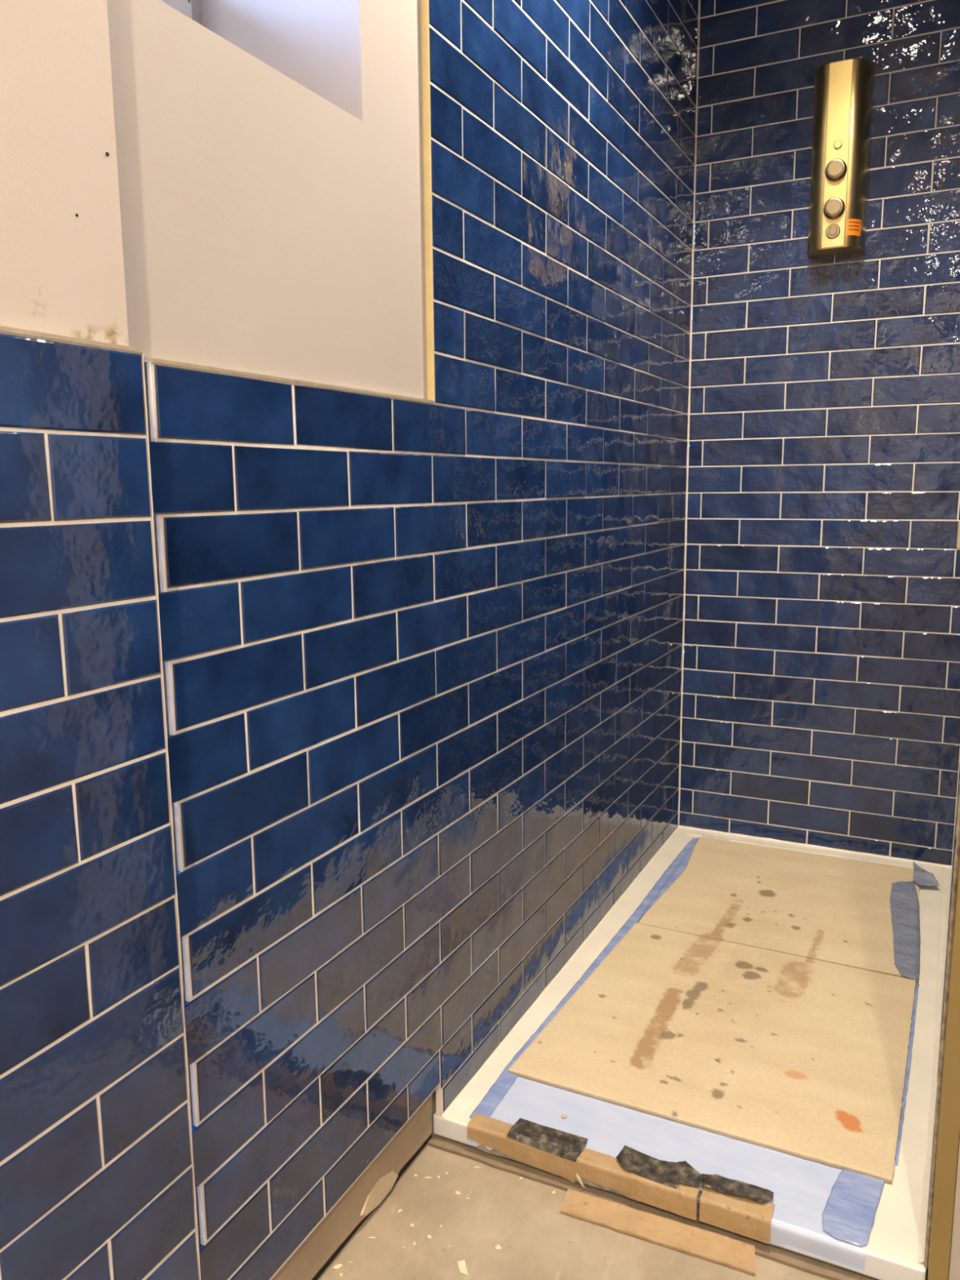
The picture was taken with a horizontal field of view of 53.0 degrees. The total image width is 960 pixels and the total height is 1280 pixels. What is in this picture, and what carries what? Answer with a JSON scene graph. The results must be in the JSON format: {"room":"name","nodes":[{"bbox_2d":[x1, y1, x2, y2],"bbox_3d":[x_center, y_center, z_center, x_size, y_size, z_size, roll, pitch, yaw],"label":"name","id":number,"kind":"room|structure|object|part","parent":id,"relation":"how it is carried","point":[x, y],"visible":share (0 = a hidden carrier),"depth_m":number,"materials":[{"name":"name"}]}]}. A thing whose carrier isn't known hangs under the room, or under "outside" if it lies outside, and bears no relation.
{"room":"building under construction","nodes":[
{"label":"building under construction","id":0,"kind":"room"},
{"bbox_2d":[0,0,200,1279],"bbox_3d":[-0.952,-0.176,-0.198,0.337,2.402,2.370,4,10,26],"label":"wall pier","id":1,"kind":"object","parent":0,"point":[97,1182],"visible":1,"depth_m":0.75,"materials":[{"name":"tile"}]},
{"bbox_2d":[0,325,143,353],"bbox_3d":[-0.783,-0.072,-0.210,0.010,0.004,2.269,4,10,26],"label":"trim","id":2,"kind":"structure","parent":1,"relation":"attached to","point":[6,329],"depth_m":0.73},
{"bbox_2d":[106,0,698,1279],"bbox_3d":[-0.023,-0.490,1.701,0.301,2.402,1.955,4,10,26],"label":"wall","id":3,"kind":"structure","parent":0,"point":[421,661],"depth_m":1.24,"materials":[{"name":"blue tile"}]},
{"bbox_2d":[160,0,201,24],"bbox_3d":[-0.471,-0.939,0.994,0.052,0.702,0.438,4,10,26],"label":"window","id":4,"kind":"structure","parent":3,"relation":"in","point":[191,9],"depth_m":1.19,"materials":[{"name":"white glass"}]},
{"bbox_3d":[-0.471,-0.939,0.994,0.051,0.702,0.438,4,10,26],"label":"frame","id":5,"kind":"part","parent":4,"relation":"part of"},
{"bbox_2d":[143,356,435,403],"bbox_3d":[-0.189,-0.282,1.060,0.010,0.004,0.560,4,10,26],"label":"trim","id":6,"kind":"structure","parent":3,"relation":"attached to","point":[146,359],"depth_m":1.00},
{"bbox_2d":[271,1093,431,1279],"bbox_3d":[-0.192,0.756,1.224,0.009,0.096,0.545,4,10,26],"label":"baseboard","id":7,"kind":"structure","parent":3,"relation":"attached to","point":[326,1242],"depth_m":1.28,"materials":[{"name":"brown wood"}]},
{"bbox_2d":[421,0,435,402],"bbox_3d":[-0.072,-0.966,1.202,0.010,1.304,0.002,4,10,26],"label":"trim","id":8,"kind":"structure","parent":3,"relation":"attached to","point":[424,3],"depth_m":1.26,"materials":[{"name":"gold metal"}]},
{"bbox_2d":[317,1133,928,1279],"bbox_3d":[0.343,0.941,0.600,2.100,0.080,4.600,4,10,26],"label":"floor","id":9,"kind":"structure","parent":0,"point":[537,1241],"depth_m":1.27,"materials":[{"name":"beige concrete"}]},
{"bbox_2d":[333,1263,342,1269],"bbox_3d":[-0.182,0.801,1.232,0.012,0.004,0.007,0,9,3],"label":"chip","id":10,"kind":"object","parent":9,"relation":"on","point":[336,1266],"visible":1,"depth_m":1.23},
{"bbox_2d":[457,1259,467,1275],"bbox_3d":[-0.022,0.801,1.229,0.010,0.002,0.023,-2,9,-10],"label":"chip","id":11,"kind":"object","parent":9,"relation":"on","point":[462,1266],"visible":1,"depth_m":1.23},
{"bbox_2d":[494,1244,502,1248],"bbox_3d":[0.024,0.796,1.260,0.007,0.002,0.007,-7,11,-36],"label":"chip","id":12,"kind":"object","parent":9,"relation":"on","point":[498,1246],"visible":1,"depth_m":1.26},
{"bbox_2d":[560,1188,755,1275],"bbox_3d":[0.236,0.787,1.286,0.264,0.006,0.045,4,10,24],"label":"strip","id":13,"kind":"object","parent":9,"relation":"on","point":[733,1253],"visible":1,"depth_m":1.28,"materials":[{"name":"brown wood"}]},
{"bbox_2d":[426,825,952,1279],"bbox_3d":[0.546,0.662,1.920,0.708,0.047,1.402,4,10,26],"label":"shower tray","id":14,"kind":"object","parent":9,"relation":"on","point":[895,1250],"visible":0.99,"depth_m":1.53,"materials":[{"name":"white ceramic"}]},
{"bbox_2d":[466,1112,574,1183],"bbox_3d":[0.064,0.746,1.417,0.172,0.038,0.032,4,10,26],"label":"protector","id":15,"kind":"object","parent":14,"relation":"on","point":[488,1131],"visible":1,"depth_m":1.41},
{"bbox_2d":[506,1118,587,1162],"bbox_3d":[0.098,0.729,1.405,0.113,0.007,0.046,4,10,26],"label":"tape","id":16,"kind":"object","parent":15,"relation":"attached to","point":[566,1145],"visible":1,"depth_m":1.40,"materials":[{"name":"fabric"}]},
{"bbox_2d":[476,1144,638,1201],"bbox_3d":[0.107,0.762,1.383,0.250,0.013,0.002,4,10,26],"label":"tape","id":17,"kind":"object","parent":14,"relation":"on","point":[481,1147],"visible":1,"depth_m":1.37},
{"bbox_2d":[575,1173,585,1188],"bbox_3d":[0.141,0.764,1.358,0.016,0.020,0.005,4,10,26],"label":"paper curl","id":18,"kind":"object","parent":14,"relation":"on","point":[576,1175],"visible":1,"depth_m":1.36,"materials":[{"name":"paper"}]},
{"bbox_2d":[469,837,699,1117],"bbox_3d":[0.297,0.626,2.021,0.046,0.006,1.302,4,10,27],"label":"tape","id":19,"kind":"object","parent":14,"relation":"on","point":[498,1090],"visible":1,"depth_m":1.93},
{"bbox_2d":[574,1147,631,1195],"bbox_3d":[0.177,0.750,1.359,0.081,0.030,0.030,4,10,26],"label":"protector","id":20,"kind":"object","parent":14,"relation":"on","point":[602,1169],"visible":1,"depth_m":1.35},
{"bbox_2d":[629,1171,701,1220],"bbox_3d":[0.254,0.756,1.320,0.092,0.035,0.032,4,10,26],"label":"protector","id":21,"kind":"object","parent":14,"relation":"on","point":[681,1200],"visible":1,"depth_m":1.30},
{"bbox_2d":[696,1190,702,1223],"bbox_3d":[0.296,0.764,1.297,0.005,0.036,0.018,4,10,26],"label":"tape","id":22,"kind":"object","parent":21,"relation":"attached to","point":[700,1192],"visible":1,"depth_m":1.29,"materials":[{"name":"fabric"}]},
{"bbox_2d":[467,1075,866,1272],"bbox_3d":[0.273,0.744,1.407,0.555,0.030,0.195,4,10,26],"label":"protective film","id":23,"kind":"object","parent":14,"relation":"on","point":[801,1187],"visible":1,"depth_m":1.38,"materials":[{"name":"plastic"}]},
{"bbox_2d":[616,1145,702,1187],"bbox_3d":[0.249,0.733,1.339,0.120,0.002,0.057,4,10,26],"label":"tape","id":24,"kind":"object","parent":23,"relation":"attached to","point":[672,1174],"visible":1,"depth_m":1.33,"materials":[{"name":"fabric"}]},
{"bbox_2d":[701,1173,773,1202],"bbox_3d":[0.344,0.738,1.296,0.097,0.005,0.033,4,10,26],"label":"tape","id":25,"kind":"object","parent":23,"relation":"attached to","point":[721,1184],"visible":1,"depth_m":1.30,"materials":[{"name":"fabric"}]},
{"bbox_2d":[822,1168,884,1246],"bbox_3d":[0.493,0.747,1.274,0.060,0.002,0.144,5,11,32],"label":"tape","id":26,"kind":"object","parent":23,"relation":"attached to","point":[848,1215],"visible":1,"depth_m":1.27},
{"bbox_2d":[507,922,915,1182],"bbox_3d":[0.440,0.676,1.701,0.587,0.006,0.613,4,10,26],"label":"sheet","id":27,"kind":"object","parent":14,"relation":"on","point":[803,1057],"visible":1,"depth_m":1.63,"materials":[{"name":"beige wood"}]},
{"bbox_2d":[698,1186,774,1244],"bbox_3d":[0.341,0.762,1.280,0.092,0.034,0.034,4,10,26],"label":"protector","id":28,"kind":"object","parent":14,"relation":"on","point":[742,1215],"visible":1,"depth_m":1.27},
{"bbox_2d":[638,836,919,981],"bbox_3d":[0.715,0.591,2.220,0.556,0.005,0.582,4,10,26],"label":"sheet","id":29,"kind":"object","parent":14,"relation":"on","point":[837,910],"visible":0.98,"depth_m":2.18,"materials":[{"name":"beige wood"}]},
{"bbox_2d":[889,880,920,982],"bbox_3d":[0.915,0.612,2.068,0.062,0.009,0.498,3,10,22],"label":"tape","id":30,"kind":"object","parent":29,"relation":"attached to","point":[904,900],"visible":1,"depth_m":2.05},
{"bbox_2d":[894,983,919,1164],"bbox_3d":[0.709,0.696,1.592,0.007,0.001,0.552,4,10,27],"label":"tape","id":31,"kind":"object","parent":14,"relation":"on","point":[913,1015],"visible":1,"depth_m":1.56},
{"bbox_2d":[912,861,939,885],"bbox_3d":[1.056,0.558,2.320,0.051,0.014,0.144,0,9,6],"label":"tape","id":32,"kind":"object","parent":14,"relation":"attached to","point":[922,877],"visible":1,"depth_m":2.28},
{"bbox_2d":[677,0,959,866],"bbox_3d":[0.834,-0.631,2.524,1.100,2.402,0.301,4,10,26],"label":"wall","id":33,"kind":"structure","parent":0,"point":[820,692],"depth_m":2.37,"materials":[{"name":"blue tile"}]},
{"bbox_2d":[807,57,874,257],"bbox_3d":[0.828,-1.111,2.223,0.127,0.402,0.095,4,10,26],"label":"shower control","id":34,"kind":"object","parent":33,"relation":"attached to","point":[844,89],"visible":1,"depth_m":2.20,"materials":[{"name":"gold metal"}]},
{"bbox_2d":[825,223,839,238],"bbox_3d":[0.815,-0.944,2.222,0.032,0.032,0.004,4,10,26],"label":"knob","id":35,"kind":"object","parent":34,"relation":"attached to","point":[832,230],"depth_m":2.22,"materials":[{"name":"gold metal"}]},
{"bbox_3d":[0.812,-0.992,2.208,0.047,0.047,0.016,4,10,26],"label":"knob","id":36,"kind":"part","parent":34,"relation":"part of","materials":[{"name":"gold metal"}]},
{"bbox_3d":[0.811,-1.073,2.195,0.047,0.047,0.016,4,10,26],"label":"knob","id":37,"kind":"part","parent":34,"relation":"part of","materials":[{"name":"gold metal"}]},
{"bbox_3d":[0.816,-1.107,2.199,0.049,0.398,0.005,4,10,26],"label":"panel","id":38,"kind":"part","parent":34,"relation":"part of","materials":[{"name":"gold metal"}]},
{"bbox_2d":[848,221,859,231],"bbox_3d":[0.860,-0.951,2.211,0.029,0.018,0.003,-3,9,-15],"label":"print","id":39,"kind":"object","parent":34,"relation":"on","point":[852,225],"depth_m":2.21,"materials":[{"name":"orange"}]},
{"bbox_2d":[924,767,959,1271],"bbox_3d":[0.895,-0.477,1.569,0.134,2.402,1.381,4,10,26],"label":"trim","id":40,"kind":"structure","parent":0,"point":[957,836],"depth_m":1.13,"materials":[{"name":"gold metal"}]},
{"bbox_2d":[948,1136,959,1279],"bbox_3d":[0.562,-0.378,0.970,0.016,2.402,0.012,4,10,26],"label":"wall partition","id":41,"kind":"structure","parent":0,"point":[954,1263],"depth_m":1.14,"materials":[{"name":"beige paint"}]},
{"bbox_2d":[927,846,959,1279],"bbox_3d":[0.543,-0.379,0.977,0.022,2.402,0.015,4,10,26],"label":"trim","id":42,"kind":"structure","parent":41,"relation":"attached to","point":[948,1133],"depth_m":1.12,"materials":[{"name":"gold metal"}]}
]}

